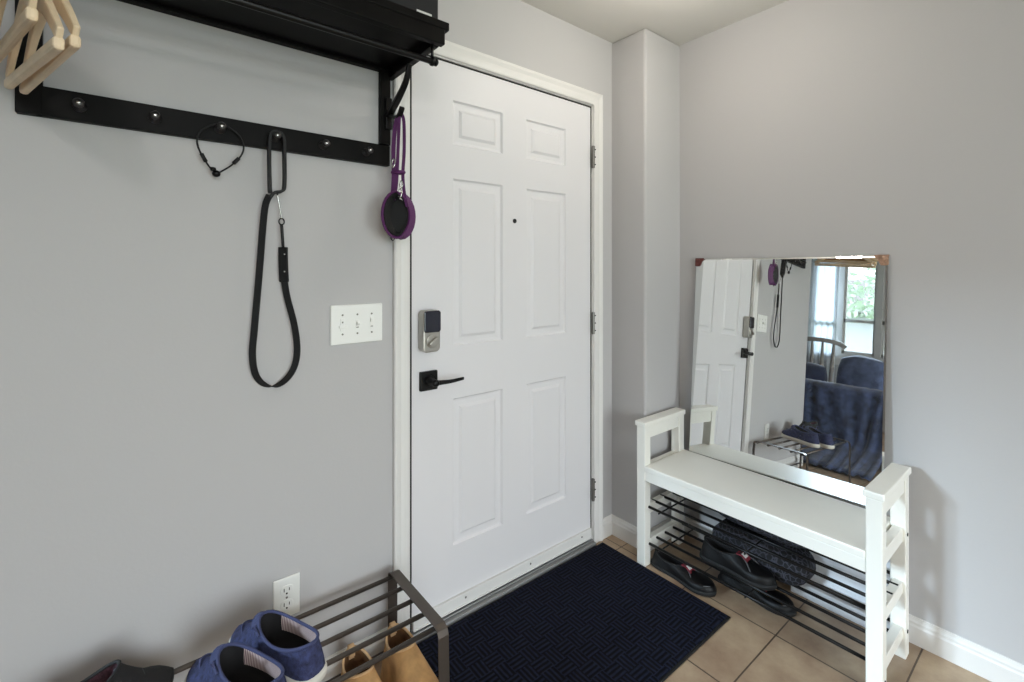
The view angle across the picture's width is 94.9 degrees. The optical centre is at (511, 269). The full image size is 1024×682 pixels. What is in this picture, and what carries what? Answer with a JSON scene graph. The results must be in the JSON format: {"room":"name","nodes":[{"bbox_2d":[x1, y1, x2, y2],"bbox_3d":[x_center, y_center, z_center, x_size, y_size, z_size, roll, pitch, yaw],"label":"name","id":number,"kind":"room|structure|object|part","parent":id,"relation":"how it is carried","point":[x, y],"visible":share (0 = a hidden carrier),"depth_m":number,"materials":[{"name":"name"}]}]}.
{"room":"entryway","nodes":[
{"label":"entryway","id":0,"kind":"room"},
{"bbox_2d":[0,0,612,681],"bbox_3d":[-0.250,0.090,1.776,2.648,2.383,0.120,0,0,-39],"label":"wall","id":1,"kind":"structure","parent":0,"point":[155,495],"depth_m":1.22,"materials":[{"name":"grey paint"}]},
{"bbox_2d":[15,0,448,166],"bbox_3d":[-0.643,-0.518,1.170,0.927,0.356,0.335,0,0,-39],"label":"coat rack","id":2,"kind":"object","parent":1,"relation":"attached to","point":[388,38],"visible":0.98,"depth_m":1.25,"materials":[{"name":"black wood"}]},
{"bbox_2d":[0,0,38,62],"bbox_3d":[-0.866,-0.479,0.808,0.445,0.238,0.015,0,0,37],"label":"clothes hanger","id":3,"kind":"object","parent":2,"relation":"hanging from","point":[29,17],"visible":1,"depth_m":0.73,"materials":[{"name":"brown wood"}]},
{"bbox_2d":[4,0,64,89],"bbox_3d":[-0.845,-0.463,0.824,0.446,0.272,0.015,0,0,36],"label":"clothes hanger","id":4,"kind":"object","parent":2,"relation":"hanging from","point":[55,45],"visible":0.79,"depth_m":0.76,"materials":[{"name":"brown wood"}]},
{"bbox_2d":[19,0,80,93],"bbox_3d":[-0.837,-0.469,0.844,0.435,0.258,0.015,0,0,36],"label":"clothes hanger","id":5,"kind":"object","parent":2,"relation":"hanging from","point":[64,8],"visible":0.71,"depth_m":0.80,"materials":[{"name":"brown wood"}]},
{"bbox_3d":[-0.732,-0.373,1.300,0.829,0.066,0.021,0,0,-39],"label":"hook rail","id":6,"kind":"part","parent":2,"relation":"part of","materials":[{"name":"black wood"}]},
{"bbox_2d":[196,123,244,176],"bbox_3d":[-0.771,-0.314,1.245,0.110,0.141,0.025,0,0,-39],"label":"loop","id":7,"kind":"object","parent":2,"relation":"hanging from","point":[215,173],"visible":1,"depth_m":1.23,"materials":[{"name":"black fabric"}]},
{"bbox_2d":[249,130,300,387],"bbox_3d":[-0.666,-0.027,1.328,0.132,0.726,0.041,0,0,-39],"label":"leash","id":8,"kind":"object","parent":2,"relation":"hanging from","point":[282,251],"visible":0.97,"depth_m":1.31,"materials":[{"name":"black fabric"}]},
{"bbox_3d":[-0.663,-0.293,1.325,0.048,0.193,0.032,0,0,-39],"label":"handle","id":9,"kind":"part","parent":8,"relation":"part of","materials":[{"name":"black"}]},
{"bbox_2d":[381,114,415,240],"bbox_3d":[-0.363,-0.293,1.494,0.126,0.409,0.055,0,0,-39],"label":"leash","id":10,"kind":"object","parent":2,"relation":"hanging from","point":[398,216],"visible":0.99,"depth_m":1.49,"materials":[{"name":"purple fabric"}]},
{"bbox_2d":[365,0,448,33],"bbox_3d":[-0.642,-0.684,1.169,0.927,0.023,0.332,0,0,-39],"label":"shelf","id":11,"kind":"object","parent":2,"relation":"attached to","point":[388,7],"depth_m":1.26,"materials":[{"name":"black wood"}]},
{"bbox_2d":[389,0,437,18],"bbox_3d":[-0.490,-0.783,1.306,0.515,0.169,0.265,0,0,-39],"label":"storage box","id":12,"kind":"object","parent":2,"relation":"on","point":[428,7],"visible":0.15,"depth_m":1.33,"materials":[{"name":"black"}]},
{"bbox_2d":[273,572,299,614],"bbox_3d":[-0.656,0.956,1.369,0.072,0.117,0.009,0,0,-39],"label":"wall outlet","id":13,"kind":"object","parent":1,"relation":"attached to","point":[286,591],"visible":0.96,"depth_m":1.37,"materials":[{"name":"white plastic"}]},
{"bbox_2d":[280,598,292,610],"bbox_3d":[-0.655,0.976,1.367,0.034,0.029,0.003,0,0,-39],"label":"receptacle","id":14,"kind":"object","parent":13,"relation":"attached to","point":[286,604],"depth_m":1.37,"materials":[{"name":"white plastic"}]},
{"bbox_2d":[280,584,292,596],"bbox_3d":[-0.655,0.934,1.367,0.034,0.029,0.003,0,0,-39],"label":"receptacle","id":15,"kind":"object","parent":13,"relation":"attached to","point":[286,590],"depth_m":1.37,"materials":[{"name":"white plastic"}]},
{"bbox_2d":[321,627,387,681],"bbox_3d":[-0.856,1.237,1.270,1.095,0.090,0.113,0,0,-39],"label":"baseboard","id":16,"kind":"structure","parent":1,"relation":"attached to","point":[335,669],"depth_m":1.50,"materials":[{"name":"white paint"}]},
{"bbox_2d":[330,303,381,345],"bbox_3d":[-0.490,0.174,1.494,0.168,0.124,0.020,0,0,-39],"label":"light switch","id":17,"kind":"object","parent":1,"relation":"attached to","point":[353,323],"visible":1,"depth_m":1.49,"materials":[{"name":"white plastic"}]},
{"bbox_2d":[392,40,602,631],"bbox_3d":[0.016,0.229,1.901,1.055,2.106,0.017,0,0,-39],"label":"trim","id":18,"kind":"structure","parent":1,"relation":"attached to","point":[450,50],"depth_m":1.60,"materials":[{"name":"white paint"}]},
{"bbox_2d":[412,56,595,631],"bbox_3d":[0.025,0.251,1.911,0.933,2.011,0.110,0,0,-39],"label":"door","id":19,"kind":"structure","parent":1,"relation":"in","point":[501,168],"depth_m":1.85,"materials":[{"name":"white paint"}]},
{"bbox_3d":[-0.295,0.394,1.662,0.068,0.068,0.014,0,0,-39],"label":"lever handle","id":20,"kind":"part","parent":19,"relation":"part of","materials":[{"name":"black metal"}]},
{"bbox_3d":[-0.220,0.394,1.654,0.123,0.018,0.012,0,0,-38],"label":"lever","id":21,"kind":"part","parent":19,"relation":"part of","materials":[{"name":"black metal"}]},
{"bbox_2d":[612,29,679,528],"bbox_3d":[0.653,0.090,2.311,0.290,2.383,0.215,0,0,-39],"label":"wall","id":22,"kind":"structure","parent":0,"point":[645,64],"depth_m":2.21,"materials":[{"name":"grey paint"}]},
{"bbox_2d":[520,0,788,45],"bbox_3d":[-0.946,-1.151,0.246,5.648,0.100,6.900,0,0,-39],"label":"ceiling","id":23,"kind":"structure","parent":0,"point":[680,22],"depth_m":2.03,"materials":[{"name":"white paint"}]},
{"bbox_2d":[374,535,990,681],"bbox_3d":[-0.946,1.332,0.246,5.648,0.100,6.900,0,0,-39],"label":"floor","id":24,"kind":"structure","parent":0,"point":[756,644],"depth_m":1.58,"materials":[{"name":"beige tile"}]},
{"bbox_2d":[174,570,449,681],"bbox_3d":[-0.644,1.130,1.115,0.951,0.304,0.339,0,0,-39],"label":"shoe rack","id":25,"kind":"object","parent":24,"relation":"on","point":[439,625],"visible":0.77,"depth_m":1.31,"materials":[{"name":"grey metal"}]},
{"bbox_2d":[81,659,173,681],"bbox_3d":[-0.885,0.925,1.021,0.108,0.114,0.263,0,0,33],"label":"sneaker","id":26,"kind":"object","parent":25,"relation":"on","point":[114,671],"visible":1,"depth_m":1.04,"materials":[{"name":"black rubber"}]},
{"bbox_2d":[184,642,286,681],"bbox_3d":[-0.626,0.922,1.069,0.304,0.120,0.108,0,0,24],"label":"shoe","id":27,"kind":"object","parent":25,"relation":"on","point":[232,661],"visible":1,"depth_m":1.09,"materials":[{"name":"blue fabric"}]},
{"bbox_2d":[229,610,327,681],"bbox_3d":[-0.590,0.922,1.174,0.304,0.120,0.108,0,0,25],"label":"shoe","id":28,"kind":"object","parent":25,"relation":"on","point":[281,636],"visible":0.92,"depth_m":1.15,"materials":[{"name":"blue fabric"}]},
{"bbox_3d":[-0.747,1.232,1.243,0.925,0.010,0.010,0,0,-39],"label":"rod","id":29,"kind":"part","parent":25,"relation":"part of","materials":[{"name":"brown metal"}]},
{"bbox_3d":[-0.693,0.990,1.176,0.925,0.013,0.013,0,0,-39],"label":"rod","id":30,"kind":"part","parent":25,"relation":"part of","materials":[{"name":"brown metal"}]},
{"bbox_3d":[-0.649,0.990,1.121,0.925,0.013,0.013,0,0,-39],"label":"rod","id":31,"kind":"part","parent":25,"relation":"part of","materials":[{"name":"brown metal"}]},
{"bbox_3d":[-0.606,0.990,1.066,0.925,0.013,0.013,0,0,-39],"label":"rod","id":32,"kind":"part","parent":25,"relation":"part of","materials":[{"name":"brown metal"}]},
{"bbox_3d":[-0.564,0.990,1.014,0.925,0.013,0.013,0,0,-39],"label":"rod","id":33,"kind":"part","parent":25,"relation":"part of","materials":[{"name":"brown metal"}]},
{"bbox_3d":[-0.285,1.130,1.403,0.032,0.304,0.339,0,0,-39],"label":"frame","id":34,"kind":"part","parent":25,"relation":"part of","materials":[{"name":"brown metal"}]},
{"bbox_2d":[341,643,381,681],"bbox_3d":[-0.396,1.196,1.292,0.131,0.168,0.299,0,0,-39],"label":"boot","id":35,"kind":"object","parent":24,"relation":"on","point":[360,657],"visible":0.62,"depth_m":1.37,"materials":[{"name":"beige leather"}]},
{"bbox_2d":[379,621,438,681],"bbox_3d":[-0.295,1.196,1.378,0.131,0.168,0.299,0,0,-39],"label":"boot","id":36,"kind":"object","parent":24,"relation":"on","point":[408,664],"visible":0.77,"depth_m":1.38,"materials":[{"name":"beige leather"}]},
{"bbox_2d":[411,538,595,643],"bbox_3d":[-0.017,1.270,1.945,0.923,0.024,0.148,0,0,-39],"label":"threshold","id":37,"kind":"object","parent":24,"relation":"on","point":[461,613],"visible":0.28,"depth_m":1.86,"materials":[{"name":"silver metal"}]},
{"bbox_2d":[417,542,730,681],"bbox_3d":[0.227,1.276,1.654,0.990,0.011,0.608,0,0,-39],"label":"doormat","id":38,"kind":"object","parent":24,"relation":"on","point":[601,615],"visible":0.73,"depth_m":1.66,"materials":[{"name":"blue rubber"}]},
{"bbox_2d":[650,548,716,596],"bbox_3d":[0.707,1.246,1.947,0.102,0.068,0.294,0,0,-38],"label":"shoe","id":39,"kind":"object","parent":24,"relation":"on","point":[698,583],"visible":0.82,"depth_m":1.91,"materials":[{"name":"black leather"}]},
{"bbox_2d":[718,572,796,616],"bbox_3d":[0.953,1.246,1.839,0.102,0.068,0.294,0,0,-40],"label":"shoe","id":40,"kind":"object","parent":24,"relation":"on","point":[756,594],"visible":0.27,"depth_m":1.78,"materials":[{"name":"black leather"}]},
{"bbox_2d":[635,407,910,681],"bbox_3d":[0.933,0.971,1.808,0.316,0.623,0.877,0,0,-39],"label":"bench","id":41,"kind":"object","parent":24,"relation":"on","point":[862,540],"visible":0.98,"depth_m":1.63,"materials":[{"name":"white paint"}]},
{"bbox_3d":[0.573,0.982,2.047,0.042,0.601,0.042,0,0,-39],"label":"leg","id":42,"kind":"part","parent":41,"relation":"part of","materials":[{"name":"white paint"}]},
{"bbox_3d":[0.676,1.197,2.130,0.222,0.040,0.026,0,0,-39],"label":"rail","id":43,"kind":"part","parent":41,"relation":"part of","materials":[{"name":"white paint"}]},
{"bbox_3d":[0.676,1.047,2.130,0.222,0.040,0.026,0,0,-39],"label":"rail","id":44,"kind":"part","parent":41,"relation":"part of","materials":[{"name":"white paint"}]},
{"bbox_3d":[0.676,0.874,2.130,0.222,0.047,0.026,0,0,-39],"label":"rail","id":45,"kind":"part","parent":41,"relation":"part of","materials":[{"name":"white paint"}]},
{"bbox_3d":[0.676,0.708,2.130,0.222,0.053,0.034,0,0,-39],"label":"rail","id":46,"kind":"part","parent":41,"relation":"part of","materials":[{"name":"white paint"}]},
{"bbox_3d":[0.727,1.039,2.079,0.269,0.006,0.006,0,0,-39],"label":"cross rod","id":47,"kind":"part","parent":41,"relation":"part of","materials":[{"name":"black metal"}]},
{"bbox_3d":[0.728,1.199,2.080,0.266,0.006,0.006,0,0,-39],"label":"cross rod","id":48,"kind":"part","parent":41,"relation":"part of","materials":[{"name":"black metal"}]},
{"bbox_3d":[0.779,0.982,2.212,0.042,0.601,0.042,0,0,-39],"label":"leg","id":49,"kind":"part","parent":41,"relation":"part of","materials":[{"name":"white paint"}]},
{"bbox_2d":[699,536,776,590],"bbox_3d":[0.878,1.140,1.837,0.102,0.084,0.294,0,0,-41],"label":"shoe","id":50,"kind":"object","parent":41,"relation":"on","point":[714,552],"visible":0.99,"depth_m":1.81,"materials":[{"name":"black leather"}]},
{"bbox_3d":[0.952,1.039,1.798,0.269,0.006,0.006,0,0,-39],"label":"cross rod","id":51,"kind":"part","parent":41,"relation":"part of","materials":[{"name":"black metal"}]},
{"bbox_3d":[0.838,1.030,1.732,0.011,0.011,0.841,0,0,-39],"label":"shelf rod","id":52,"kind":"part","parent":41,"relation":"part of","materials":[{"name":"black metal"}]},
{"bbox_3d":[0.840,1.190,1.734,0.011,0.011,0.841,0,0,-39],"label":"shelf rod","id":53,"kind":"part","parent":41,"relation":"part of","materials":[{"name":"black metal"}]},
{"bbox_3d":[0.891,1.190,1.775,0.011,0.011,0.841,0,0,-39],"label":"shelf rod","id":54,"kind":"part","parent":41,"relation":"part of","materials":[{"name":"black metal"}]},
{"bbox_2d":[716,510,807,548],"bbox_3d":[0.982,0.973,1.834,0.187,0.101,0.390,0,0,-39],"label":"pouch","id":55,"kind":"object","parent":41,"relation":"on","point":[739,522],"visible":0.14,"depth_m":1.78,"materials":[{"name":"black fabric"}]},
{"bbox_2d":[712,518,815,585],"bbox_3d":[0.993,1.110,1.876,0.137,0.145,0.369,0,0,-39],"label":"tote bag","id":56,"kind":"object","parent":41,"relation":"on","point":[781,576],"visible":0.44,"depth_m":1.78,"materials":[{"name":"black fabric"}]},
{"bbox_3d":[0.942,1.190,1.815,0.011,0.011,0.841,0,0,-39],"label":"shelf rod","id":57,"kind":"part","parent":41,"relation":"part of","materials":[{"name":"black metal"}]},
{"bbox_3d":[0.933,0.858,1.808,0.308,0.025,0.781,0,0,-39],"label":"seat","id":58,"kind":"part","parent":41,"relation":"part of","materials":[{"name":"white paint"}]},
{"bbox_3d":[0.887,1.030,1.772,0.011,0.011,0.841,0,0,-39],"label":"shelf rod","id":59,"kind":"part","parent":41,"relation":"part of","materials":[{"name":"black metal"}]},
{"bbox_3d":[0.940,1.030,1.813,0.011,0.011,0.841,0,0,-39],"label":"shelf rod","id":60,"kind":"part","parent":41,"relation":"part of","materials":[{"name":"black metal"}]},
{"bbox_3d":[0.993,1.190,1.856,0.011,0.011,0.841,0,0,-39],"label":"shelf rod","id":61,"kind":"part","parent":41,"relation":"part of","materials":[{"name":"black metal"}]},
{"bbox_3d":[0.991,1.030,1.855,0.011,0.011,0.841,0,0,-39],"label":"shelf rod","id":62,"kind":"part","parent":41,"relation":"part of","materials":[{"name":"black metal"}]},
{"bbox_3d":[1.041,1.190,1.895,0.011,0.011,0.841,0,0,-39],"label":"shelf rod","id":63,"kind":"part","parent":41,"relation":"part of","materials":[{"name":"black metal"}]},
{"bbox_2d":[689,255,889,506],"bbox_3d":[1.082,0.396,1.928,0.075,0.895,0.730,0,0,-40],"label":"mirror","id":64,"kind":"object","parent":41,"relation":"on","point":[789,366],"visible":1,"depth_m":1.87,"materials":[{"name":"clear glass"}]},
{"bbox_3d":[1.088,0.982,1.405,0.042,0.601,0.042,0,0,-39],"label":"leg","id":65,"kind":"part","parent":41,"relation":"part of","materials":[{"name":"white paint"}]},
{"bbox_3d":[1.191,1.197,1.487,0.222,0.040,0.026,0,0,-39],"label":"rail","id":66,"kind":"part","parent":41,"relation":"part of","materials":[{"name":"white paint"}]},
{"bbox_3d":[1.191,1.047,1.487,0.222,0.040,0.026,0,0,-39],"label":"rail","id":67,"kind":"part","parent":41,"relation":"part of","materials":[{"name":"white paint"}]},
{"bbox_3d":[1.191,0.874,1.487,0.222,0.047,0.026,0,0,-39],"label":"rail","id":68,"kind":"part","parent":41,"relation":"part of","materials":[{"name":"white paint"}]},
{"bbox_3d":[1.191,0.708,1.487,0.222,0.053,0.034,0,0,-39],"label":"rail","id":69,"kind":"part","parent":41,"relation":"part of","materials":[{"name":"white paint"}]},
{"bbox_3d":[1.294,0.982,1.570,0.042,0.601,0.042,0,0,-39],"label":"leg","id":70,"kind":"part","parent":41,"relation":"part of","materials":[{"name":"white paint"}]},
{"bbox_2d":[791,551,889,633],"bbox_3d":[1.228,1.101,1.752,0.039,0.362,0.339,0,0,-39],"label":"carton","id":71,"kind":"object","parent":24,"relation":"on","point":[820,569],"visible":0.1,"depth_m":1.74,"materials":[{"name":"white"}]},
{"bbox_2d":[679,0,1023,664],"bbox_3d":[1.975,0.090,0.996,0.150,2.383,4.120,0,0,-39],"label":"wall","id":72,"kind":"structure","parent":0,"point":[809,128],"depth_m":1.60,"materials":[{"name":"grey paint"}]},
{"bbox_2d":[603,514,1023,681],"bbox_3d":[1.808,1.237,0.798,0.358,0.090,3.980,0,0,-39],"label":"baseboard","id":73,"kind":"structure","parent":72,"relation":"attached to","point":[986,663],"depth_m":1.54,"materials":[{"name":"white paint"}]}
]}

